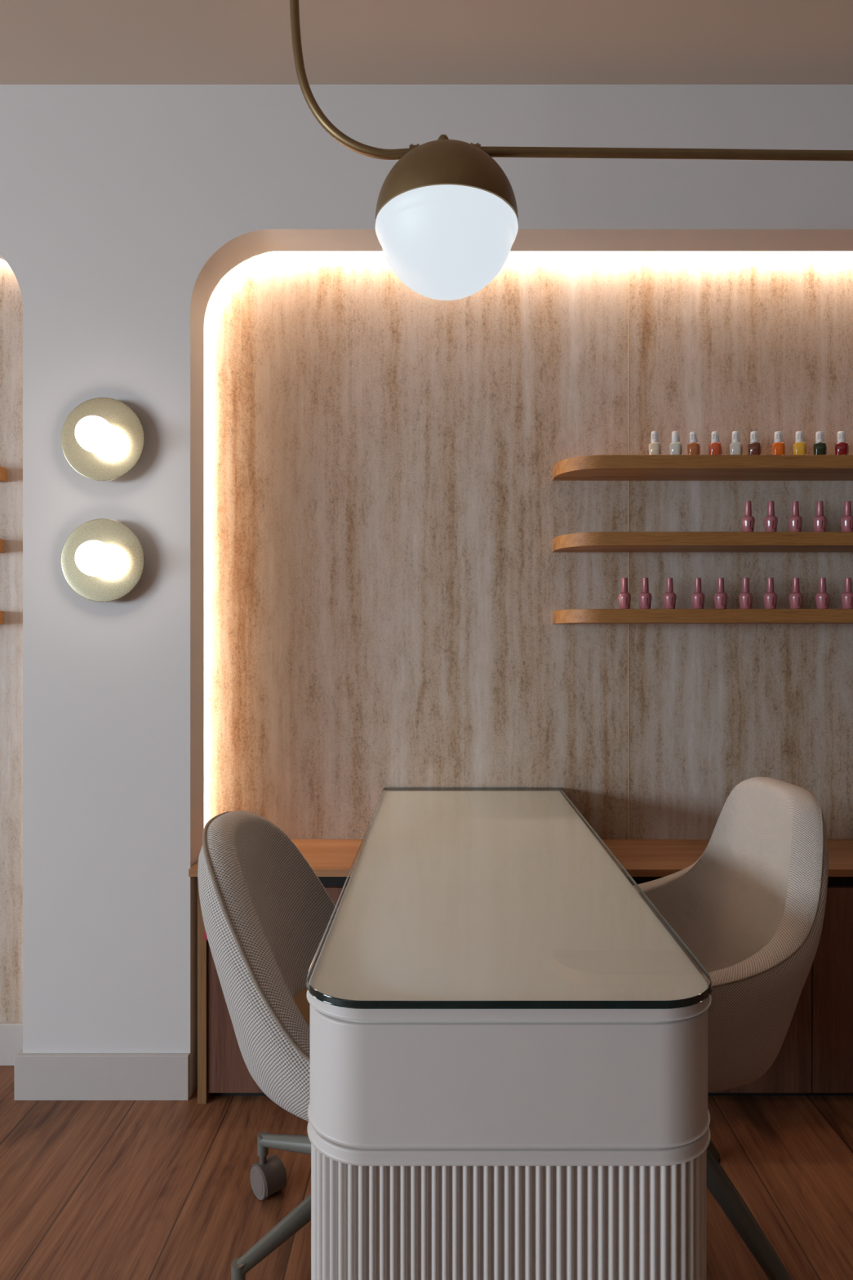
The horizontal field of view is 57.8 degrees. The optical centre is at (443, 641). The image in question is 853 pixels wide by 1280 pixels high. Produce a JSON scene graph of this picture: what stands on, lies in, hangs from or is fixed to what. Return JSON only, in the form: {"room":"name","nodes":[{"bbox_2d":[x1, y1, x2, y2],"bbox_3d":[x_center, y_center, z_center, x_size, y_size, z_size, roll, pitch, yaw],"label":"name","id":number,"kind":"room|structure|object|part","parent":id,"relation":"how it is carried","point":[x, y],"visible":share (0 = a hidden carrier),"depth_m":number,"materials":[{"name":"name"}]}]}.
{"room":"salon","nodes":[
{"label":"salon","id":0,"kind":"room"},
{"bbox_2d":[0,257,22,1022],"bbox_3d":[-2.103,0.027,2.225,1.995,2.346,0.050,0,0,0],"label":"wall","id":1,"kind":"structure","parent":0,"point":[11,299],"depth_m":2.20,"materials":[{"name":"stone"}]},
{"bbox_2d":[0,538,4,553],"bbox_3d":[-2.076,-0.271,2.140,1.649,0.038,0.122,0,0,0],"label":"wall shelf","id":2,"kind":"object","parent":1,"relation":"attached to","point":[2,541],"visible":1,"depth_m":2.19,"materials":[{"name":"brown wood"}]},
{"bbox_2d":[0,610,4,624],"bbox_3d":[-2.076,-0.068,2.140,1.649,0.038,0.122,0,0,0],"label":"wall shelf","id":3,"kind":"object","parent":1,"relation":"attached to","point":[2,613],"visible":1,"depth_m":2.19,"materials":[{"name":"brown wood"}]},
{"bbox_2d":[0,466,7,482],"bbox_3d":[-2.071,-0.473,2.140,1.659,0.038,0.122,0,0,0],"label":"wall shelf","id":4,"kind":"object","parent":1,"relation":"attached to","point":[3,471],"visible":1,"depth_m":2.18,"materials":[{"name":"brown wood"}]},
{"bbox_2d":[0,1022,190,1100],"bbox_3d":[-1.834,1.141,2.110,2.332,0.117,0.180,0,0,0],"label":"baseboard","id":5,"kind":"structure","parent":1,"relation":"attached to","point":[37,1076],"depth_m":2.02,"materials":[{"name":"paint"}]},
{"bbox_2d":[22,337,204,1096],"bbox_3d":[-0.888,0.200,2.092,0.441,2.000,0.115,0,0,0],"label":"wall pillar","id":6,"kind":"structure","parent":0,"point":[113,691],"depth_m":2.04,"materials":[{"name":"white paint"}]},
{"bbox_2d":[61,397,144,480],"bbox_3d":[-0.885,-0.524,2.001,0.156,0.216,0.155,0,0,44],"label":"wall lamp","id":7,"kind":"object","parent":6,"relation":"attached to","point":[103,438],"visible":1,"depth_m":2.00,"materials":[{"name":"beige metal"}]},
{"bbox_3d":[-0.884,-0.524,1.956,0.091,0.091,0.091,0,0,0],"label":"bulb","id":8,"kind":"part","parent":7,"relation":"part of","materials":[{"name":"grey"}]},
{"bbox_2d":[61,518,144,602],"bbox_3d":[-0.885,-0.211,2.001,0.156,0.216,0.155,0,0,44],"label":"wall lamp","id":9,"kind":"object","parent":6,"relation":"attached to","point":[103,559],"visible":1,"depth_m":2.00,"materials":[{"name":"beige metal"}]},
{"bbox_3d":[-0.884,-0.211,1.956,0.091,0.091,0.091,0,0,0],"label":"bulb","id":10,"kind":"part","parent":9,"relation":"part of","materials":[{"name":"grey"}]},
{"bbox_2d":[0,84,852,354],"bbox_3d":[-0.900,-1.133,2.092,7.800,0.667,0.115,0,0,0],"label":"wall","id":11,"kind":"structure","parent":0,"point":[124,209],"depth_m":2.04,"materials":[{"name":"white paint"}]},
{"bbox_2d":[0,1065,852,1279],"bbox_3d":[-0.900,1.230,-1.525,8.000,0.060,7.950,0,0,0],"label":"floor","id":12,"kind":"structure","parent":0,"point":[90,1189],"depth_m":1.70,"materials":[{"name":"brown wood"}]},
{"bbox_2d":[197,810,337,1279],"bbox_3d":[-0.136,0.775,1.552,0.674,0.849,0.618,0,0,6],"label":"swivel chair","id":13,"kind":"object","parent":12,"relation":"on","point":[266,913],"visible":0.34,"depth_m":1.40,"materials":[{"name":"beige fabric"}]},
{"bbox_3d":[-0.257,1.055,1.423,0.292,0.113,0.042,0,0,-41],"label":"leg","id":14,"kind":"part","parent":13,"relation":"part of","materials":[{"name":"grey metal"}]},
{"bbox_2d":[206,810,337,1055],"bbox_3d":[-0.180,0.566,1.535,0.561,0.430,0.493,0,0,6],"label":"seat","id":15,"kind":"object","parent":13,"relation":"on","point":[268,913],"depth_m":1.43,"materials":[{"name":"beige fabric"}]},
{"bbox_3d":[-0.274,1.055,1.613,0.292,0.113,0.042,0,0,31],"label":"leg","id":16,"kind":"part","parent":13,"relation":"part of","materials":[{"name":"grey metal"}]},
{"bbox_2d":[197,876,350,1103],"bbox_3d":[-0.366,0.905,2.156,0.547,0.590,0.300,0,0,0],"label":"base cabinet","id":17,"kind":"object","parent":12,"relation":"on","point":[222,1069],"visible":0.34,"depth_m":2.01,"materials":[{"name":"brown wood"}]},
{"bbox_3d":[-0.628,0.905,2.156,0.023,0.590,0.300,0,0,0],"label":"panel","id":18,"kind":"part","parent":17,"relation":"part of","materials":[{"name":"brown wood"}]},
{"bbox_2d":[188,839,852,876],"bbox_3d":[0.944,0.600,2.155,3.212,0.020,0.305,0,0,0],"label":"countertop","id":19,"kind":"structure","parent":17,"relation":"on","point":[326,857],"depth_m":2.14,"materials":[{"name":"brown wood"}]},
{"bbox_2d":[306,791,711,1279],"bbox_3d":[0.084,0.822,1.619,0.528,0.756,1.370,0,0,0],"label":"table","id":20,"kind":"object","parent":12,"relation":"on","point":[446,1144],"visible":0.98,"depth_m":0.95,"materials":[{"name":"paint"}]},
{"bbox_3d":[0.084,0.539,1.068,0.526,0.148,0.264,0,0,0],"label":"drawer","id":21,"kind":"part","parent":20,"relation":"part of","materials":[{"name":"beige paint"}]},
{"bbox_2d":[306,787,712,1008],"bbox_3d":[0.084,0.439,1.619,0.529,0.009,1.371,0,0,0],"label":"glass","id":22,"kind":"object","parent":20,"relation":"on","point":[694,1000],"visible":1,"depth_m":0.94,"materials":[{"name":"white"}]},
{"bbox_2d":[626,876,811,1095],"bbox_3d":[0.697,0.905,2.159,0.524,0.590,0.293,0,0,0],"label":"base cabinet","id":23,"kind":"object","parent":12,"relation":"on","point":[790,1073],"visible":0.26,"depth_m":2.01,"materials":[{"name":"brown wood"}]},
{"bbox_3d":[0.697,0.909,2.022,0.523,0.534,0.019,0,0,0],"label":"door","id":24,"kind":"part","parent":23,"relation":"part of","materials":[{"name":"brown wood"}]},
{"bbox_2d":[633,777,828,1279],"bbox_3d":[0.418,0.742,1.531,0.592,0.917,0.526,0,0,-2],"label":"armchair","id":25,"kind":"object","parent":12,"relation":"on","point":[751,909],"visible":0.38,"depth_m":1.42,"materials":[{"name":"beige woven fabric"}]},
{"bbox_3d":[0.508,1.014,1.658,0.048,0.367,0.368,0,0,44],"label":"leg","id":26,"kind":"part","parent":25,"relation":"part of","materials":[{"name":"black metal"}]},
{"bbox_2d":[633,777,822,986],"bbox_3d":[0.418,0.518,1.534,0.567,0.470,0.501,0,0,-6],"label":"seat","id":27,"kind":"object","parent":25,"relation":"on","point":[749,909],"depth_m":1.56,"materials":[{"name":"beige fabric"}]},
{"bbox_3d":[0.513,1.014,1.407,0.368,0.367,0.048,0,0,44],"label":"leg","id":28,"kind":"part","parent":25,"relation":"part of","materials":[{"name":"black metal"}]},
{"bbox_2d":[806,876,852,1095],"bbox_3d":[1.223,0.905,2.159,0.524,0.590,0.293,0,0,0],"label":"base cabinet","id":29,"kind":"object","parent":12,"relation":"on","point":[832,967],"visible":0.48,"depth_m":2.01,"materials":[{"name":"brown wood"}]},
{"bbox_2d":[0,0,852,84],"bbox_3d":[-0.900,-1.497,-1.525,8.000,0.060,7.950,0,0,0],"label":"ceiling","id":30,"kind":"structure","parent":0,"point":[42,42],"depth_m":1.89,"materials":[{"name":"paint"}]},
{"bbox_2d":[289,0,852,300],"bbox_3d":[0.590,-1.049,1.400,1.745,0.839,0.258,0,0,0],"label":"pendant lamp","id":31,"kind":"object","parent":30,"relation":"hanging from","point":[446,215],"visible":1,"depth_m":1.33,"materials":[{"name":"white glass"}]},
{"bbox_3d":[0.005,-0.708,1.400,0.258,0.157,0.258,0,0,0],"label":"glass globe","id":32,"kind":"part","parent":31,"relation":"part of","materials":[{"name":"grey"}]},
{"bbox_3d":[0.590,-1.168,1.400,1.745,0.600,0.017,0,0,0],"label":"curved rod","id":33,"kind":"part","parent":31,"relation":"part of","materials":[{"name":"brown metal"}]},
{"bbox_2d":[204,251,852,839],"bbox_3d":[0.948,-0.008,2.334,3.404,2.416,0.050,0,0,0],"label":"wall","id":34,"kind":"structure","parent":0,"point":[384,509],"depth_m":2.31,"materials":[{"name":"stone"}]},
{"bbox_2d":[628,251,629,839],"bbox_3d":[1.163,-0.303,2.309,1.225,1.806,0.002,0,0,0],"label":"trim","id":35,"kind":"structure","parent":34,"relation":"attached to","point":[628,251],"depth_m":2.31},
{"bbox_2d":[552,454,852,480],"bbox_3d":[1.262,-0.500,2.227,1.877,0.038,0.166,0,0,0],"label":"wall shelf","id":36,"kind":"object","parent":34,"relation":"attached to","point":[594,467],"visible":1,"depth_m":2.15,"materials":[{"name":"brown wood"}]},
{"bbox_2d":[648,431,662,454],"bbox_3d":[0.593,-0.554,2.168,0.034,0.070,0.031,0,0,25],"label":"bottle","id":37,"kind":"object","parent":36,"relation":"on","point":[655,447],"visible":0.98,"depth_m":2.16,"materials":[{"name":"white glass"}]},
{"bbox_2d":[669,431,682,454],"bbox_3d":[0.651,-0.554,2.168,0.034,0.070,0.031,0,0,26],"label":"bottle","id":38,"kind":"object","parent":36,"relation":"on","point":[676,446],"visible":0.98,"depth_m":2.16,"materials":[{"name":"white glass"}]},
{"bbox_2d":[687,431,700,454],"bbox_3d":[0.701,-0.553,2.168,0.034,0.068,0.031,0,0,23],"label":"bottle","id":39,"kind":"object","parent":36,"relation":"on","point":[694,446],"visible":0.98,"depth_m":2.16,"materials":[{"name":"orange glass"}]},
{"bbox_2d":[708,431,722,454],"bbox_3d":[0.762,-0.554,2.168,0.035,0.070,0.031,0,0,26],"label":"bottle","id":40,"kind":"object","parent":36,"relation":"on","point":[715,447],"visible":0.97,"depth_m":2.16,"materials":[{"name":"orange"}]},
{"bbox_2d":[729,431,742,454],"bbox_3d":[0.820,-0.554,2.168,0.034,0.070,0.031,0,0,26],"label":"bottle","id":41,"kind":"object","parent":36,"relation":"on","point":[736,446],"visible":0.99,"depth_m":2.16,"materials":[{"name":"white glass"}]},
{"bbox_2d":[747,431,761,454],"bbox_3d":[0.872,-0.554,2.168,0.034,0.070,0.031,0,0,29],"label":"bottle","id":42,"kind":"object","parent":36,"relation":"on","point":[754,447],"visible":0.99,"depth_m":2.16,"materials":[{"name":"brown glass"}]},
{"bbox_2d":[772,431,785,454],"bbox_3d":[0.939,-0.554,2.168,0.034,0.070,0.031,0,0,24],"label":"bottle","id":43,"kind":"object","parent":36,"relation":"on","point":[779,446],"visible":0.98,"depth_m":2.16,"materials":[{"name":"orange glass"}]},
{"bbox_2d":[793,431,806,454],"bbox_3d":[0.999,-0.554,2.168,0.034,0.070,0.031,0,0,25],"label":"bottle","id":44,"kind":"object","parent":36,"relation":"on","point":[800,446],"visible":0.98,"depth_m":2.16,"materials":[{"name":"yellow glass"}]},
{"bbox_2d":[813,431,826,454],"bbox_3d":[1.055,-0.554,2.168,0.034,0.070,0.031,0,0,25],"label":"bottle","id":45,"kind":"object","parent":36,"relation":"on","point":[820,447],"visible":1,"depth_m":2.16,"materials":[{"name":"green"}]},
{"bbox_2d":[835,431,848,454],"bbox_3d":[1.116,-0.554,2.168,0.034,0.070,0.031,0,0,31],"label":"bottle","id":46,"kind":"object","parent":36,"relation":"on","point":[842,447],"visible":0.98,"depth_m":2.16,"materials":[{"name":"red glass"}]},
{"bbox_2d":[552,531,852,552],"bbox_3d":[1.262,-0.286,2.227,1.877,0.038,0.166,0,0,0],"label":"wall shelf","id":47,"kind":"object","parent":34,"relation":"attached to","point":[602,541],"visible":1,"depth_m":2.15,"materials":[{"name":"brown wood"}]},
{"bbox_2d":[741,501,755,531],"bbox_3d":[0.852,-0.349,2.165,0.036,0.088,0.036,0,0,-1],"label":"bottle","id":48,"kind":"object","parent":47,"relation":"on","point":[748,521],"visible":0.95,"depth_m":2.16,"materials":[{"name":"pink glass"}]},
{"bbox_2d":[764,501,777,531],"bbox_3d":[0.916,-0.349,2.165,0.036,0.088,0.036,0,0,3],"label":"bottle","id":49,"kind":"object","parent":47,"relation":"on","point":[771,522],"visible":0.94,"depth_m":2.16,"materials":[{"name":"pink glass"}]},
{"bbox_2d":[788,501,802,531],"bbox_3d":[0.985,-0.349,2.165,0.036,0.088,0.036,0,0,4],"label":"bottle","id":50,"kind":"object","parent":47,"relation":"on","point":[795,522],"visible":0.97,"depth_m":2.16,"materials":[{"name":"pink glass"}]},
{"bbox_2d":[813,501,826,531],"bbox_3d":[1.054,-0.349,2.165,0.036,0.088,0.036,0,0,5],"label":"bottle","id":51,"kind":"object","parent":47,"relation":"on","point":[820,522],"visible":0.95,"depth_m":2.16,"materials":[{"name":"pink glass"}]},
{"bbox_2d":[840,501,852,531],"bbox_3d":[1.131,-0.349,2.165,0.036,0.088,0.036,0,0,4],"label":"bottle","id":52,"kind":"object","parent":47,"relation":"on","point":[846,522],"visible":0.93,"depth_m":2.16,"materials":[{"name":"pink glass"}]},
{"bbox_2d":[552,608,852,623],"bbox_3d":[1.262,-0.072,2.227,1.877,0.038,0.166,0,0,0],"label":"wall shelf","id":53,"kind":"object","parent":34,"relation":"attached to","point":[573,615],"visible":1,"depth_m":2.15,"materials":[{"name":"brown wood"}]},
{"bbox_2d":[617,577,631,608],"bbox_3d":[0.506,-0.135,2.165,0.036,0.088,0.036,0,0,-7],"label":"bottle","id":54,"kind":"object","parent":53,"relation":"on","point":[624,597],"visible":0.97,"depth_m":2.15,"materials":[{"name":"pink glass"}]},
{"bbox_2d":[638,577,652,608],"bbox_3d":[0.564,-0.135,2.165,0.036,0.088,0.036,0,0,-5],"label":"bottle","id":55,"kind":"object","parent":53,"relation":"on","point":[645,597],"visible":0.98,"depth_m":2.15,"materials":[{"name":"pink glass"}]},
{"bbox_2d":[662,577,676,608],"bbox_3d":[0.633,-0.135,2.165,0.036,0.088,0.036,0,0,-5],"label":"bottle","id":56,"kind":"object","parent":53,"relation":"on","point":[669,597],"visible":0.97,"depth_m":2.15,"materials":[{"name":"pink glass"}]},
{"bbox_2d":[691,577,705,608],"bbox_3d":[0.712,-0.135,2.165,0.036,0.088,0.036,0,0,-5],"label":"bottle","id":57,"kind":"object","parent":53,"relation":"on","point":[698,597],"visible":0.97,"depth_m":2.15,"materials":[{"name":"pink glass"}]},
{"bbox_2d":[714,577,728,608],"bbox_3d":[0.776,-0.135,2.165,0.036,0.088,0.036,0,0,4],"label":"bottle","id":58,"kind":"object","parent":53,"relation":"on","point":[721,597],"visible":0.98,"depth_m":2.15,"materials":[{"name":"pink glass"}]},
{"bbox_2d":[738,577,752,608],"bbox_3d":[0.846,-0.135,2.165,0.036,0.088,0.036,0,0,2],"label":"bottle","id":59,"kind":"object","parent":53,"relation":"on","point":[745,597],"visible":0.98,"depth_m":2.15,"materials":[{"name":"pink glass"}]},
{"bbox_2d":[763,577,777,608],"bbox_3d":[0.915,-0.135,2.165,0.036,0.088,0.036,0,0,-3],"label":"bottle","id":60,"kind":"object","parent":53,"relation":"on","point":[770,597],"visible":0.98,"depth_m":2.15,"materials":[{"name":"pink glass"}]},
{"bbox_2d":[788,577,803,608],"bbox_3d":[0.986,-0.135,2.165,0.036,0.088,0.036,0,0,-4],"label":"bottle","id":61,"kind":"object","parent":53,"relation":"on","point":[796,597],"visible":0.98,"depth_m":2.16,"materials":[{"name":"pink glass"}]},
{"bbox_2d":[815,577,830,608],"bbox_3d":[1.061,-0.135,2.165,0.036,0.088,0.036,0,0,-6],"label":"bottle","id":62,"kind":"object","parent":53,"relation":"on","point":[822,597],"visible":0.97,"depth_m":2.16,"materials":[{"name":"pink glass"}]},
{"bbox_2d":[840,577,852,608],"bbox_3d":[1.133,-0.135,2.165,0.036,0.088,0.036,0,0,-6],"label":"bottle","id":63,"kind":"object","parent":53,"relation":"on","point":[846,597],"visible":0.96,"depth_m":2.16,"materials":[{"name":"pink glass"}]},
{"bbox_3d":[-0.900,-0.133,2.290,7.800,2.667,0.280,0,0,0],"label":"wall","id":64,"kind":"structure","parent":0,"visible":0},
{"bbox_2d":[219,251,275,281],"bbox_3d":[0.776,-0.302,2.278,3.047,1.725,0.017,0,0,0],"label":"led strip","id":65,"kind":"object","parent":64,"relation":"attached to","point":[246,260],"visible":0.09,"depth_m":2.28,"materials":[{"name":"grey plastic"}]}
]}

